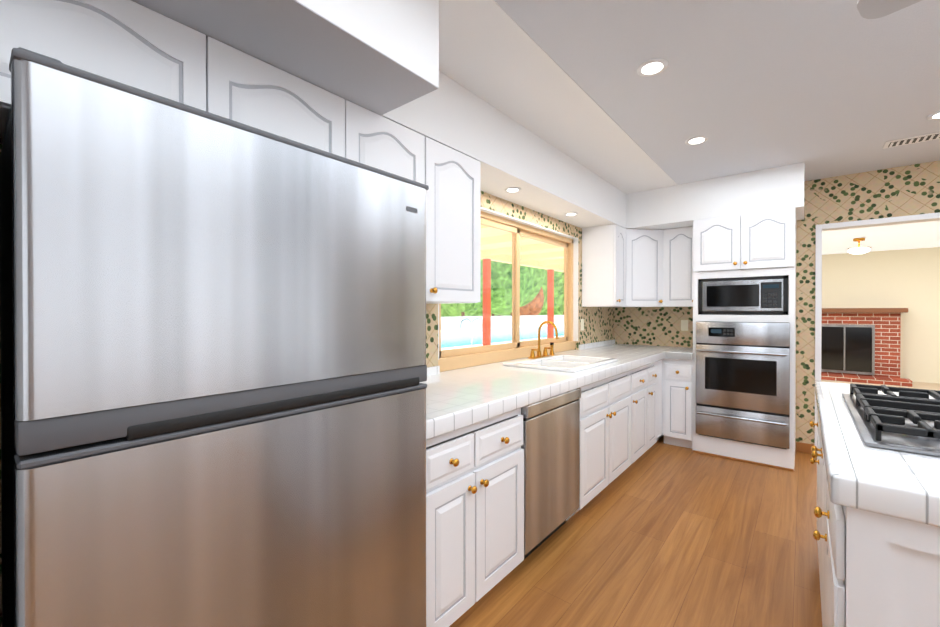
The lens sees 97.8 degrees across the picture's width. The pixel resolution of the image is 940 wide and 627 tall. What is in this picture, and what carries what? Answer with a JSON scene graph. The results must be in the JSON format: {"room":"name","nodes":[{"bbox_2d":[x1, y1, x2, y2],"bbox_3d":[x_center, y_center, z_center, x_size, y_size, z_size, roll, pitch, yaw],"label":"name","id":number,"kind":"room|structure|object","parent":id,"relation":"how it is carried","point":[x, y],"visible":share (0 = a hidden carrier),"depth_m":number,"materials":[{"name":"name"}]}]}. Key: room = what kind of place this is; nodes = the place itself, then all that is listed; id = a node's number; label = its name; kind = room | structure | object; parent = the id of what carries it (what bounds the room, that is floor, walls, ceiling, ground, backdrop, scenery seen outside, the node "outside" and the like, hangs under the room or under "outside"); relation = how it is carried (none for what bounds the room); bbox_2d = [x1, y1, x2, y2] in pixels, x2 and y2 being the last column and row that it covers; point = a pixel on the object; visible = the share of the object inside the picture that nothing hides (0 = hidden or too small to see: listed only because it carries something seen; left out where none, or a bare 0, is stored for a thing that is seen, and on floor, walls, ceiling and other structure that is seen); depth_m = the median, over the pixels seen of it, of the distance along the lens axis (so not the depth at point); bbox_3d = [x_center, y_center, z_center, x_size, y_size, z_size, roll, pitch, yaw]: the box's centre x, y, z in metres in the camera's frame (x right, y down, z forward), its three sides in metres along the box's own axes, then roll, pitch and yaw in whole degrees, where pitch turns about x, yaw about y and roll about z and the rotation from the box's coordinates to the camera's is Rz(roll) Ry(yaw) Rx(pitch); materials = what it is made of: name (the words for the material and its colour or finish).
{"room":"kitchen","nodes":[
{"label":"kitchen","id":0,"kind":"room"},
{"bbox_2d":[0,144,613,626],"bbox_3d":[-0.736,0.043,1.972,0.150,2.480,7.790,0,0,39],"label":"wall","id":1,"kind":"structure","parent":0,"point":[598,324],"depth_m":3.48,"materials":[{"name":"paper"}]},
{"bbox_2d":[0,0,424,183],"bbox_3d":[-0.784,-0.658,1.487,0.375,0.368,1.434,0,0,39],"label":"upper cabinet","id":2,"kind":"object","parent":1,"relation":"attached to","point":[133,44],"visible":0.38,"depth_m":1.21,"materials":[{"name":"white paint"}]},
{"bbox_2d":[425,137,480,303],"bbox_3d":[-0.194,-0.452,2.213,0.375,0.788,0.431,0,0,39],"label":"upper cabinet","id":3,"kind":"object","parent":1,"relation":"attached to","point":[453,225],"visible":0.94,"depth_m":2.10,"materials":[{"name":"white paint"}]},
{"bbox_2d":[438,207,577,371],"bbox_3d":[0.393,-0.190,3.340,0.124,1.108,2.018,0,0,39],"label":"window","id":4,"kind":"structure","parent":1,"relation":"in","point":[461,357],"depth_m":3.34,"materials":[{"name":"brown wood"}]},
{"bbox_2d":[581,319,583,329],"bbox_3d":[1.136,0.113,4.149,0.006,0.115,0.070,0,0,39],"label":"electrical outlet plate","id":5,"kind":"object","parent":1,"relation":"attached to","point":[582,320],"depth_m":4.15,"materials":[{"name":"beige paint"}]},
{"bbox_2d":[582,224,625,306],"bbox_3d":[1.366,-0.463,4.131,0.375,0.788,0.298,0,0,39],"label":"upper cabinet","id":6,"kind":"object","parent":1,"relation":"attached to","point":[604,266],"visible":1,"depth_m":4.02,"materials":[{"name":"white paint"}]},
{"bbox_2d":[131,0,803,229],"bbox_3d":[-0.041,-1.016,1.323,1.740,0.353,7.670,0,0,39],"label":"soffit","id":7,"kind":"structure","parent":0,"point":[499,93],"depth_m":2.07,"materials":[{"name":"white paint"}]},
{"bbox_2d":[505,187,520,191],"bbox_3d":[0.293,-0.847,2.812,0.110,0.008,0.110,0,0,39],"label":"recessed light","id":8,"kind":"object","parent":7,"relation":"in","point":[513,189],"visible":1,"depth_m":2.79,"materials":[{"name":"white paint"}]},
{"bbox_2d":[565,212,577,215],"bbox_3d":[0.867,-0.851,3.517,0.110,0.008,0.110,0,0,39],"label":"recessed light","id":9,"kind":"object","parent":7,"relation":"in","point":[571,214],"visible":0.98,"depth_m":3.51,"materials":[{"name":"white paint"}]},
{"bbox_2d":[449,380,939,626],"bbox_3d":[4.263,1.335,1.785,8.150,0.100,14.100,0,0,39],"label":"floor","id":10,"kind":"structure","parent":0,"point":[659,533],"depth_m":2.16,"materials":[{"name":"brown wood"}]},
{"bbox_2d":[0,47,428,626],"bbox_3d":[-0.717,0.422,1.255,0.728,1.732,0.942,0,0,39],"label":"fridge","id":11,"kind":"object","parent":10,"relation":"on","point":[213,363],"visible":1,"depth_m":0.88,"materials":[{"name":"metal"}]},
{"bbox_2d":[426,408,523,626],"bbox_3d":[-0.209,0.860,1.920,0.732,0.848,0.687,0,0,39],"label":"base cabinet","id":12,"kind":"object","parent":10,"relation":"on","point":[474,512],"visible":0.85,"depth_m":1.67,"materials":[{"name":"white paint"}]},
{"bbox_2d":[521,388,580,558],"bbox_3d":[0.206,0.862,2.428,0.682,0.838,0.616,0,0,39],"label":"dishwasher","id":13,"kind":"object","parent":10,"relation":"on","point":[550,446],"visible":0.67,"depth_m":2.17,"materials":[{"name":"metal"}]},
{"bbox_2d":[566,371,630,520],"bbox_3d":[0.703,0.853,3.041,0.731,0.848,0.952,0,0,39],"label":"base cabinet","id":14,"kind":"object","parent":10,"relation":"on","point":[605,435],"visible":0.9,"depth_m":2.76,"materials":[{"name":"white paint"}]},
{"bbox_2d":[629,362,656,463],"bbox_3d":[1.233,0.850,3.692,0.732,0.848,0.723,0,0,39],"label":"base cabinet","id":15,"kind":"object","parent":10,"relation":"on","point":[643,394],"visible":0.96,"depth_m":3.44,"materials":[{"name":"white paint"}]},
{"bbox_2d":[655,359,692,448],"bbox_3d":[1.808,0.846,4.230,0.944,0.848,0.834,0,0,39],"label":"base cabinet","id":16,"kind":"object","parent":10,"relation":"on","point":[674,381],"visible":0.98,"depth_m":3.87,"materials":[{"name":"white paint"}]},
{"bbox_2d":[419,339,692,439],"bbox_3d":[0.804,0.376,3.114,1.096,0.118,3.833,0,0,39],"label":"countertop","id":17,"kind":"structure","parent":16,"relation":"on","point":[456,399],"depth_m":2.24,"materials":[{"name":"white tile"}]},
{"bbox_2d":[528,321,557,358],"bbox_3d":[0.626,0.200,3.207,0.192,0.288,0.355,0,0,39],"label":"faucet","id":18,"kind":"object","parent":17,"relation":"on","point":[539,355],"visible":1,"depth_m":3.19,"materials":[{"name":"gold metal"}]},
{"bbox_2d":[502,354,617,392],"bbox_3d":[0.684,0.455,3.030,0.550,0.220,0.780,0,0,39],"label":"sink","id":19,"kind":"object","parent":17,"relation":"in","point":[566,363],"visible":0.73,"depth_m":3.00,"materials":[{"name":"white ceramic"}]},
{"bbox_2d":[693,208,795,468],"bbox_3d":[2.512,0.209,3.759,0.735,2.128,0.671,0,0,39],"label":"tall cabinet","id":20,"kind":"object","parent":10,"relation":"on","point":[758,244],"visible":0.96,"depth_m":3.50,"materials":[{"name":"white paint"}]},
{"bbox_2d":[698,275,787,314],"bbox_3d":[2.493,-0.152,3.733,0.647,0.322,0.500,0,0,39],"label":"microwave","id":21,"kind":"object","parent":20,"relation":"in","point":[764,295],"visible":1,"depth_m":3.52,"materials":[{"name":"metal"}]},
{"bbox_2d":[696,321,789,448],"bbox_3d":[2.485,0.588,3.727,0.675,1.026,0.667,0,0,39],"label":"wall oven","id":22,"kind":"object","parent":20,"relation":"in","point":[742,381],"visible":1,"depth_m":3.49,"materials":[{"name":"metal"}]},
{"bbox_2d":[693,450,793,471],"bbox_3d":[2.330,1.265,3.541,0.731,0.018,0.012,0,0,39],"label":"baseboard","id":23,"kind":"structure","parent":20,"relation":"attached to","point":[747,461],"depth_m":3.51,"materials":[{"name":"white wood"}]},
{"bbox_2d":[821,308,911,386],"bbox_3d":[7.135,0.575,7.822,1.680,1.350,0.800,0,0,39],"label":"fireplace","id":24,"kind":"object","parent":10,"relation":"on","point":[860,345],"visible":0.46,"depth_m":7.59,"materials":[{"name":"red brick"}]},
{"bbox_2d":[809,389,939,626],"bbox_3d":[1.762,0.864,1.289,1.066,0.848,1.623,0,0,39],"label":"kitchen island","id":25,"kind":"object","parent":10,"relation":"on","point":[876,534],"depth_m":0.93,"materials":[{"name":"white paint"}]},
{"bbox_2d":[817,381,939,528],"bbox_3d":[1.783,0.411,1.268,1.070,0.070,1.655,0,0,39],"label":"island countertop","id":26,"kind":"structure","parent":25,"relation":"on","point":[896,485],"depth_m":0.97,"materials":[{"name":"white tile"}]},
{"bbox_2d":[842,383,939,456],"bbox_3d":[1.612,0.342,1.345,0.534,0.066,0.900,0,0,39],"label":"cooktop","id":27,"kind":"object","parent":26,"relation":"in","point":[907,420],"visible":1,"depth_m":1.31,"materials":[{"name":"metal"}]},
{"bbox_2d":[494,0,939,184],"bbox_3d":[1.291,-1.236,0.218,5.500,0.100,7.940,0,0,39],"label":"ceiling","id":28,"kind":"structure","parent":0,"point":[821,89],"depth_m":2.07,"materials":[{"name":"white paint"}]},
{"bbox_2d":[637,58,667,76],"bbox_3d":[0.885,-1.192,1.992,0.140,0.008,0.140,0,0,39],"label":"recessed light","id":29,"kind":"object","parent":28,"relation":"in","point":[652,67],"visible":1,"depth_m":1.98,"materials":[{"name":"white paint"}]},
{"bbox_2d":[685,136,707,144],"bbox_3d":[1.569,-1.197,2.841,0.140,0.008,0.140,0,0,39],"label":"recessed light","id":30,"kind":"object","parent":28,"relation":"in","point":[696,140],"visible":1,"depth_m":2.83,"materials":[{"name":"white paint"}]},
{"bbox_2d":[857,0,921,18],"bbox_3d":[1.559,-0.999,0.759,1.214,0.380,1.166,0,0,39],"label":"ceiling fan","id":31,"kind":"object","parent":28,"relation":"hanging from","point":[871,9],"visible":1,"depth_m":1.22,"materials":[{"name":"white paint"}]},
{"bbox_2d":[882,132,939,148],"bbox_3d":[3.101,-1.196,2.807,0.380,0.010,0.150,0,0,39],"label":"ceiling vent","id":32,"kind":"object","parent":28,"relation":"in","point":[912,140],"visible":1,"depth_m":2.83,"materials":[{"name":"white metal"}]},
{"bbox_2d":[927,111,939,119],"bbox_3d":[2.845,-1.195,2.460,0.140,0.008,0.140,0,0,39],"label":"recessed light","id":33,"kind":"object","parent":28,"relation":"in","point":[935,116],"visible":0.94,"depth_m":2.48,"materials":[{"name":"white paint"}]},
{"bbox_2d":[614,160,939,450],"bbox_3d":[3.817,0.036,3.211,5.350,2.480,0.120,0,0,39],"label":"wall","id":34,"kind":"structure","parent":0,"point":[913,189],"depth_m":3.72,"materials":[{"name":"paper"}]},
{"bbox_2d":[624,229,662,306],"bbox_3d":[1.752,-0.465,4.405,0.627,0.788,0.622,0,0,39],"label":"upper cabinet","id":35,"kind":"object","parent":34,"relation":"attached to","point":[644,267],"visible":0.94,"depth_m":4.16,"materials":[{"name":"white paint"}]},
{"bbox_2d":[663,226,692,306],"bbox_3d":[2.193,-0.464,4.206,0.326,0.788,0.375,0,0,39],"label":"upper cabinet","id":36,"kind":"object","parent":34,"relation":"attached to","point":[677,267],"visible":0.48,"depth_m":4.10,"materials":[{"name":"white paint"}]},
{"bbox_2d":[681,320,687,330],"bbox_3d":[2.288,0.128,4.374,0.070,0.115,0.006,0,0,39],"label":"electrical outlet plate","id":37,"kind":"object","parent":34,"relation":"attached to","point":[684,325],"depth_m":4.37,"materials":[{"name":"beige paint"}]},
{"bbox_2d":[796,442,813,453],"bbox_3d":[3.060,1.228,3.746,0.129,0.090,0.014,0,0,39],"label":"baseboard","id":38,"kind":"structure","parent":34,"relation":"attached to","point":[803,447],"depth_m":3.75,"materials":[{"name":"brown wood"}]},
{"bbox_2d":[815,212,939,446],"bbox_3d":[3.933,0.242,3.029,2.120,2.070,0.015,0,0,39],"label":"door frame","id":39,"kind":"structure","parent":34,"relation":"attached to","point":[818,290],"depth_m":3.67,"materials":[{"name":"white paint"}]},
{"bbox_2d":[822,218,939,230],"bbox_3d":[3.976,0.262,3.083,2.040,2.030,0.124,0,0,39],"label":"trim","id":40,"kind":"structure","parent":34,"relation":"attached to","point":[895,223],"depth_m":3.46,"materials":[{"name":"white paint"}]},
{"bbox_2d":[822,247,939,383],"bbox_3d":[8.840,0.034,7.046,8.000,2.440,0.150,0,0,39],"label":"wall","id":41,"kind":"structure","parent":0,"point":[909,279],"depth_m":7.60,"materials":[{"name":"beige paint"}]},
{"bbox_2d":[822,221,939,254],"bbox_3d":[6.943,-1.222,4.708,8.000,0.100,6.160,0,0,39],"label":"ceiling","id":42,"kind":"structure","parent":0,"point":[906,236],"depth_m":6.38,"materials":[{"name":"white paint"}]},
{"bbox_2d":[848,238,871,253],"bbox_3d":[6.117,-1.060,6.451,0.300,0.245,0.300,0,0,39],"label":"ceiling lamp","id":43,"kind":"object","parent":42,"relation":"hanging from","point":[858,250],"visible":1,"depth_m":6.40,"materials":[{"name":"gold metal"}]},
{"label":"outside","id":44,"kind":"structure","parent":0,"visible":0},
{"bbox_2d":[441,324,563,349],"bbox_3d":[-13.655,1.250,33.642,59.840,0.200,85.000,0,0,39],"label":"ground","id":45,"kind":"structure","parent":44,"point":[491,343],"depth_m":21.75,"materials":[{"name":"white concrete"}]},
{"bbox_2d":[441,318,563,347],"bbox_3d":[4.328,0.647,27.385,7.630,1.080,32.000,0,0,39],"label":"pool","id":46,"kind":"object","parent":45,"relation":"on","point":[505,335],"depth_m":21.42,"materials":[{"name":"blue liquid"}]},
{"bbox_2d":[441,259,563,329],"bbox_3d":[0.759,-4.918,41.216,12.994,12.050,115.000,0,0,39],"label":"outdoor view","id":47,"kind":"object","parent":45,"relation":"on","point":[539,273],"depth_m":37.42,"materials":[{"name":"green plant"}]},
{"bbox_2d":[481,225,563,345],"bbox_3d":[1.212,0.031,6.710,2.790,2.550,20.000,0,0,39],"label":"patio","id":48,"kind":"structure","parent":45,"relation":"on","point":[494,253],"depth_m":7.65,"materials":[{"name":"beige"}]}
]}

